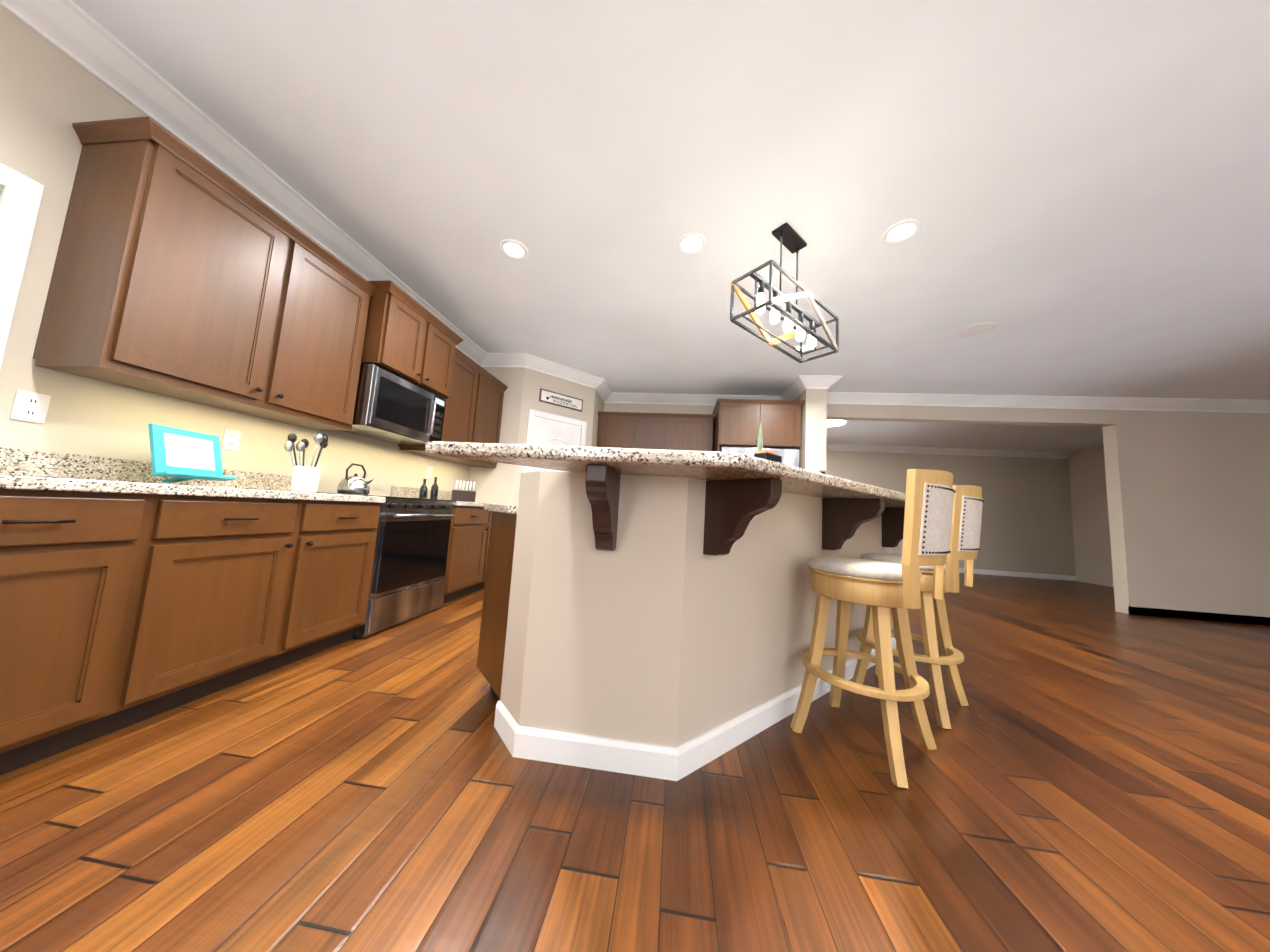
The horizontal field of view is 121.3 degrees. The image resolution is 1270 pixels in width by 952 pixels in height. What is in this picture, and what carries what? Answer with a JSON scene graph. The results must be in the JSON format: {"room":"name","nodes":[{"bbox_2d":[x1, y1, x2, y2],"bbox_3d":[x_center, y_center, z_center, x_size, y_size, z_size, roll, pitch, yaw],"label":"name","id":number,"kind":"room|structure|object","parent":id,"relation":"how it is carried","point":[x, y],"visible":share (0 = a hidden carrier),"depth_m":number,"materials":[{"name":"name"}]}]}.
{"room":"kitchen","nodes":[
{"label":"kitchen","id":0,"kind":"room"},
{"bbox_2d":[0,6,469,495],"bbox_3d":[-2.532,-0.550,0.616,0.150,2.740,7.970,3,-6,7],"label":"wall","id":1,"kind":"structure","parent":0,"point":[50,94],"depth_m":1.48,"materials":[{"name":"beige paint"}]},
{"bbox_2d":[0,163,44,368],"bbox_3d":[-2.465,-0.698,1.014,0.170,0.970,0.710,3,-6,7],"label":"window","id":2,"kind":"structure","parent":1,"relation":"in","point":[21,195],"depth_m":1.34,"materials":[{"name":"white paint"}]},
{"bbox_2d":[10,390,50,423],"bbox_3d":[-2.369,-0.271,1.403,0.008,0.115,0.075,3,-6,7],"label":"electrical outlet","id":3,"kind":"object","parent":1,"relation":"attached to","point":[30,406],"visible":1,"depth_m":1.40,"materials":[{"name":"white plastic"}]},
{"bbox_2d":[0,447,291,490],"bbox_3d":[-2.453,-0.124,0.712,0.020,0.102,3.468,3,-6,7],"label":"backsplash","id":4,"kind":"structure","parent":1,"relation":"attached to","point":[13,461],"depth_m":1.56,"materials":[{"name":"beige stone"}]},
{"bbox_2d":[33,116,376,430],"bbox_3d":[-2.083,-0.874,1.954,0.386,1.020,1.136,3,-6,7],"label":"upper cabinet","id":5,"kind":"object","parent":1,"relation":"attached to","point":[182,270],"visible":0.96,"depth_m":1.60,"materials":[{"name":"brown wood"}]},
{"bbox_2d":[221,429,240,450],"bbox_3d":[-2.297,-0.204,2.035,0.008,0.115,0.075,3,-6,7],"label":"electrical outlet","id":6,"kind":"object","parent":1,"relation":"attached to","point":[231,439],"visible":1,"depth_m":2.03,"materials":[{"name":"white plastic"}]},
{"bbox_2d":[0,0,495,366],"bbox_3d":[-2.306,-1.832,0.802,0.135,0.129,7.520,3,-6,7],"label":"crown molding","id":7,"kind":"structure","parent":1,"relation":"attached to","point":[80,36],"depth_m":1.74,"materials":[{"name":"white wood"}]},
{"bbox_2d":[361,280,462,398],"bbox_3d":[-1.903,-1.034,2.892,0.506,0.575,0.854,3,-6,7],"label":"upper cabinet","id":8,"kind":"object","parent":1,"relation":"attached to","point":[409,338],"visible":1,"depth_m":2.70,"materials":[{"name":"brown wood"}]},
{"bbox_2d":[344,363,445,445],"bbox_3d":[-1.945,-0.528,2.844,0.477,0.435,0.774,3,-6,7],"label":"over-the-range microwave","id":9,"kind":"object","parent":8,"relation":"attached to","point":[391,407],"visible":0.83,"depth_m":2.68,"materials":[{"name":"silver metal"}]},
{"bbox_2d":[426,466,432,477],"bbox_3d":[-2.108,-0.041,3.666,0.008,0.115,0.075,3,-6,7],"label":"electrical outlet","id":10,"kind":"object","parent":1,"relation":"attached to","point":[429,472],"visible":1,"depth_m":3.66,"materials":[{"name":"white plastic"}]},
{"bbox_2d":[398,348,507,467],"bbox_3d":[-1.866,-0.673,3.842,0.386,1.020,1.234,3,-6,7],"label":"upper cabinet","id":11,"kind":"object","parent":1,"relation":"attached to","point":[473,407],"visible":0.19,"depth_m":3.76,"materials":[{"name":"brown wood"}]},
{"bbox_2d":[468,367,603,504],"bbox_3d":[-1.359,-0.037,5.082,1.460,2.740,1.530,3,-6,7],"label":"wall","id":12,"kind":"structure","parent":0,"point":[499,483],"depth_m":4.44,"materials":[{"name":"beige paint"}]},
{"bbox_2d":[523,409,586,472],"bbox_3d":[-1.038,0.252,4.579,0.830,2.105,0.078,8,-7,-38],"label":"pantry door","id":13,"kind":"structure","parent":12,"relation":"in","point":[543,430],"depth_m":4.63,"materials":[{"name":"white paint"}]},
{"bbox_2d":[539,388,582,411],"bbox_3d":[-0.965,-1.002,4.732,0.620,0.165,0.031,8,-7,-38],"label":"kitchen sign","id":14,"kind":"object","parent":12,"relation":"attached to","point":[558,399],"visible":1,"depth_m":4.71,"materials":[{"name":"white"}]},
{"bbox_2d":[592,376,611,399],"bbox_3d":[-0.469,-1.275,5.306,0.135,0.129,0.566,3,-6,7],"label":"crown molding","id":15,"kind":"structure","parent":12,"relation":"attached to","point":[598,383],"depth_m":5.20,"materials":[{"name":"white wood"}]},
{"bbox_2d":[0,573,1269,951],"bbox_3d":[3.537,1.675,5.212,11.300,0.060,18.900,3,-6,7],"label":"floor","id":16,"kind":"structure","parent":0,"point":[1090,773],"depth_m":1.07,"materials":[{"name":"brown wood"}]},
{"bbox_2d":[0,491,163,775],"bbox_3d":[-2.158,0.435,0.832,0.628,0.870,0.970,3,-6,7],"label":"base cabinet","id":17,"kind":"object","parent":16,"relation":"on","point":[132,592],"depth_m":1.15,"materials":[{"name":"brown wood"}]},
{"bbox_2d":[120,495,380,728],"bbox_3d":[-2.044,0.540,1.824,0.628,0.870,1.038,3,-6,7],"label":"base cabinet","id":18,"kind":"object","parent":16,"relation":"on","point":[240,590],"depth_m":1.61,"materials":[{"name":"brown wood"}]},
{"bbox_2d":[0,475,385,502],"bbox_3d":[-2.148,-0.039,0.668,0.643,0.040,3.468,3,-6,7],"label":"countertop","id":19,"kind":"structure","parent":18,"relation":"on","point":[7,482],"depth_m":1.33,"materials":[{"name":"beige stone"}]},
{"bbox_2d":[148,424,236,482],"bbox_3d":[-2.107,-0.089,1.693,0.157,0.253,0.300,4,-6,-5],"label":"picture frame","id":20,"kind":"object","parent":19,"relation":"on","point":[179,455],"visible":1,"depth_m":1.67,"materials":[{"name":"plastic"}]},
{"bbox_2d":[284,433,328,492],"bbox_3d":[-2.014,-0.083,2.221,0.186,0.368,0.213,3,-6,7],"label":"utensil crock","id":21,"kind":"object","parent":19,"relation":"on","point":[305,478],"visible":1,"depth_m":2.17,"materials":[{"name":"white ceramic"}]},
{"bbox_2d":[310,492,455,639],"bbox_3d":[-1.915,0.613,2.714,0.678,0.916,0.760,3,-6,7],"label":"range","id":22,"kind":"object","parent":16,"relation":"on","point":[408,580],"visible":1,"depth_m":2.57,"materials":[{"name":"silver metal"}]},
{"bbox_2d":[337,463,373,494],"bbox_3d":[-2.017,0.023,2.606,0.241,0.222,0.190,3,-6,7],"label":"kettle","id":23,"kind":"object","parent":22,"relation":"on","point":[354,484],"visible":1,"depth_m":2.55,"materials":[{"name":"silver metal"}]},
{"bbox_2d":[390,486,514,603],"bbox_3d":[-1.808,0.667,3.683,0.664,1.012,1.185,3,-6,7],"label":"base cabinet","id":24,"kind":"object","parent":16,"relation":"on","point":[466,563],"visible":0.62,"depth_m":3.34,"materials":[{"name":"brown wood"}]},
{"bbox_2d":[419,479,427,498],"bbox_3d":[-1.987,0.121,3.361,0.062,0.190,0.062,4,-6,-8],"label":"oil bottle","id":25,"kind":"object","parent":24,"relation":"on","point":[424,490],"depth_m":3.34,"materials":[{"name":"black glass"}]},
{"bbox_2d":[430,477,438,498],"bbox_3d":[-1.943,0.119,3.468,0.062,0.220,0.062,4,-6,-8],"label":"oil bottle","id":26,"kind":"object","parent":24,"relation":"on","point":[434,488],"depth_m":3.44,"materials":[{"name":"black glass"}]},
{"bbox_2d":[451,480,475,501],"bbox_3d":[-1.823,0.163,3.814,0.220,0.216,0.090,8,-7,-38],"label":"knife block","id":27,"kind":"object","parent":24,"relation":"on","point":[463,495],"visible":0.96,"depth_m":3.78,"materials":[{"name":"brown wood"}]},
{"bbox_2d":[477,453,904,780],"bbox_3d":[0.813,0.664,2.283,3.102,1.050,1.331,8,-7,-38],"label":"kitchen island","id":28,"kind":"object","parent":16,"relation":"on","point":[648,613],"depth_m":1.35,"materials":[{"name":"beige paint"}]},
{"bbox_2d":[484,503,560,520],"bbox_3d":[0.706,0.310,2.479,3.125,0.040,0.869,8,-7,-38],"label":"island countertop","id":29,"kind":"structure","parent":28,"relation":"on","point":[550,512],"depth_m":1.46,"materials":[{"name":"white stone"}]},
{"bbox_2d":[425,441,905,500],"bbox_3d":[1.069,0.104,2.024,3.858,0.042,0.670,8,-7,-38],"label":"island countertop","id":30,"kind":"structure","parent":28,"relation":"on","point":[538,456],"depth_m":1.07,"materials":[{"name":"beige stone"}]},
{"bbox_2d":[754,450,781,462],"bbox_3d":[0.763,-0.035,2.055,0.170,0.200,0.081,8,-7,-38],"label":"tin","id":31,"kind":"object","parent":30,"relation":"on","point":[767,455],"visible":0.29,"depth_m":2.02,"materials":[{"name":"metal"}]},
{"bbox_2d":[757,422,762,450],"bbox_3d":[0.752,-0.132,2.151,0.060,0.410,0.057,8,-7,-38],"label":"tree","id":32,"kind":"object","parent":31,"relation":"on","point":[760,443],"visible":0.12,"depth_m":2.15,"materials":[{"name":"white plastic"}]},
{"bbox_2d":[719,447,799,466],"bbox_3d":[1.583,0.580,4.827,0.965,1.810,0.876,3,-6,7],"label":"fridge","id":33,"kind":"object","parent":16,"relation":"on","point":[791,457],"visible":0.08,"depth_m":4.51,"materials":[{"name":"white metal"}]},
{"bbox_2d":[790,469,955,787],"bbox_3d":[1.033,0.564,1.555,0.464,1.140,0.555,8,-7,-38],"label":"stool","id":34,"kind":"object","parent":16,"relation":"on","point":[881,588],"visible":1,"depth_m":1.41,"materials":[{"name":"wood"}]},
{"bbox_2d":[852,485,983,728],"bbox_3d":[1.527,0.632,1.943,0.464,1.140,0.555,8,-7,-38],"label":"stool","id":35,"kind":"object","parent":16,"relation":"on","point":[968,500],"visible":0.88,"depth_m":1.77,"materials":[{"name":"wood"}]},
{"bbox_2d":[604,403,714,450],"bbox_3d":[0.763,0.132,5.519,2.960,2.740,0.150,3,-6,7],"label":"wall","id":36,"kind":"structure","parent":0,"point":[661,408],"depth_m":5.61,"materials":[{"name":"beige paint"}]},
{"bbox_2d":[597,411,640,448],"bbox_3d":[-0.241,-0.434,5.439,0.631,0.990,0.350,3,-6,7],"label":"upper cabinet","id":37,"kind":"object","parent":36,"relation":"attached to","point":[615,429],"depth_m":5.29,"materials":[{"name":"brown wood"}]},
{"bbox_2d":[641,413,712,451],"bbox_3d":[0.528,-0.397,5.346,1.193,0.990,0.350,3,-6,7],"label":"upper cabinet","id":38,"kind":"object","parent":36,"relation":"attached to","point":[668,431],"depth_m":5.19,"materials":[{"name":"brown wood"}]},
{"bbox_2d":[603,393,779,404],"bbox_3d":[0.897,-1.176,5.497,2.810,0.129,0.135,3,-6,7],"label":"crown molding","id":39,"kind":"structure","parent":36,"relation":"attached to","point":[629,398],"depth_m":5.53,"materials":[{"name":"white wood"}]},
{"bbox_2d":[712,398,804,467],"bbox_3d":[1.610,0.263,4.921,1.103,2.460,0.806,3,-6,7],"label":"upper cabinet","id":40,"kind":"object","parent":36,"relation":"attached to","point":[737,422],"visible":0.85,"depth_m":4.66,"materials":[{"name":"brown wood"}]},
{"bbox_2d":[780,375,815,399],"bbox_3d":[2.181,-1.162,4.872,0.155,0.129,0.795,3,-6,7],"label":"crown molding","id":41,"kind":"structure","parent":36,"relation":"attached to","point":[802,382],"depth_m":4.68,"materials":[{"name":"white wood"}]},
{"bbox_2d":[72,0,1269,451],"bbox_3d":[3.701,-1.107,5.489,11.300,0.060,18.900,3,-6,7],"label":"ceiling","id":42,"kind":"structure","parent":0,"point":[1078,190],"depth_m":1.90,"materials":[{"name":"white paint"}]},
{"bbox_2d":[500,239,527,258],"bbox_3d":[-0.872,-1.631,2.574,0.196,0.010,0.196,3,-6,7],"label":"recessed light","id":43,"kind":"object","parent":42,"relation":"in","point":[513,248],"visible":1,"depth_m":2.57,"materials":[{"name":"white plastic"}]},
{"bbox_2d":[677,232,705,253],"bbox_3d":[0.383,-1.572,2.417,0.196,0.010,0.196,3,-6,7],"label":"recessed light","id":44,"kind":"object","parent":42,"relation":"in","point":[691,242],"visible":1,"depth_m":2.41,"materials":[{"name":"white plastic"}]},
{"bbox_2d":[730,222,838,362],"bbox_3d":[0.985,-1.208,2.287,0.838,0.690,0.264,8,-7,-38],"label":"pendant light","id":45,"kind":"object","parent":42,"relation":"hanging from","point":[789,238],"visible":1,"depth_m":2.24,"materials":[{"name":"black metal"}]},
{"bbox_2d":[793,343,810,351],"bbox_3d":[1.777,-1.354,3.787,0.196,0.010,0.196,3,-6,7],"label":"recessed light","id":46,"kind":"object","parent":42,"relation":"in","point":[805,348],"visible":0.52,"depth_m":3.79,"materials":[{"name":"white"}]},
{"bbox_2d":[812,375,842,399],"bbox_3d":[2.531,-1.156,4.725,0.155,0.129,0.585,3,-6,7],"label":"crown molding","id":47,"kind":"structure","parent":42,"relation":"attached to","point":[829,380],"depth_m":4.52,"materials":[{"name":"white wood"}]},
{"bbox_2d":[826,420,844,426],"bbox_3d":[3.599,-0.955,6.547,0.440,0.044,0.440,3,-6,7],"label":"flush ceiling light","id":48,"kind":"object","parent":42,"relation":"attached to","point":[831,423],"visible":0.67,"depth_m":6.43,"materials":[{"name":"white"}]},
{"bbox_2d":[882,218,920,243],"bbox_3d":[1.654,-1.517,2.221,0.196,0.010,0.196,3,-6,7],"label":"recessed light","id":49,"kind":"object","parent":42,"relation":"in","point":[901,231],"visible":1,"depth_m":2.22,"materials":[{"name":"white plastic"}]},
{"bbox_2d":[958,322,995,336],"bbox_3d":[3.110,-1.330,3.251,0.250,0.006,0.250,3,-6,7],"label":"ceiling speaker","id":50,"kind":"object","parent":42,"relation":"attached to","point":[977,329],"visible":1,"depth_m":3.24},
{"bbox_2d":[795,389,826,471],"bbox_3d":[2.309,0.165,4.932,0.250,2.740,0.950,3,-6,7],"label":"column","id":51,"kind":"structure","parent":0,"point":[813,432],"depth_m":4.54,"materials":[{"name":"beige paint"}]},
{"bbox_2d":[826,450,1075,575],"bbox_3d":[6.041,0.708,8.180,7.130,2.740,0.150,3,-6,7],"label":"wall","id":52,"kind":"structure","parent":0,"point":[1026,523],"depth_m":7.85,"materials":[{"name":"beige paint"}]},
{"bbox_2d":[826,444,1074,458],"bbox_3d":[6.027,-0.606,8.177,6.980,0.129,0.135,3,-6,7],"label":"crown molding","id":53,"kind":"structure","parent":52,"relation":"attached to","point":[960,451],"depth_m":7.98,"materials":[{"name":"grey paint"}]},
{"bbox_2d":[826,404,1269,624],"bbox_3d":[5.818,0.350,4.711,6.780,2.740,0.150,3,-6,7],"label":"wall","id":54,"kind":"structure","parent":0,"point":[1188,496],"depth_m":4.51,"materials":[{"name":"beige paint"}]},
{"bbox_2d":[827,392,1269,412],"bbox_3d":[5.734,-0.967,4.716,6.490,0.129,0.135,3,-6,7],"label":"crown molding","id":55,"kind":"structure","parent":54,"relation":"attached to","point":[905,399],"depth_m":4.73,"materials":[{"name":"white wood"}]},
{"bbox_2d":[959,568,1269,625],"bbox_3d":[3.542,1.596,5.220,11.000,0.098,18.600,3,-6,7],"label":"baseboard","id":56,"kind":"structure","parent":54,"relation":"attached to","point":[1059,577],"depth_m":4.42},
{"bbox_2d":[1069,448,1113,586],"bbox_3d":[8.792,0.216,1.594,0.150,2.740,12.640,3,-6,7],"label":"wall","id":57,"kind":"structure","parent":0,"point":[1091,533],"depth_m":7.35,"materials":[{"name":"beige paint"}]}
]}

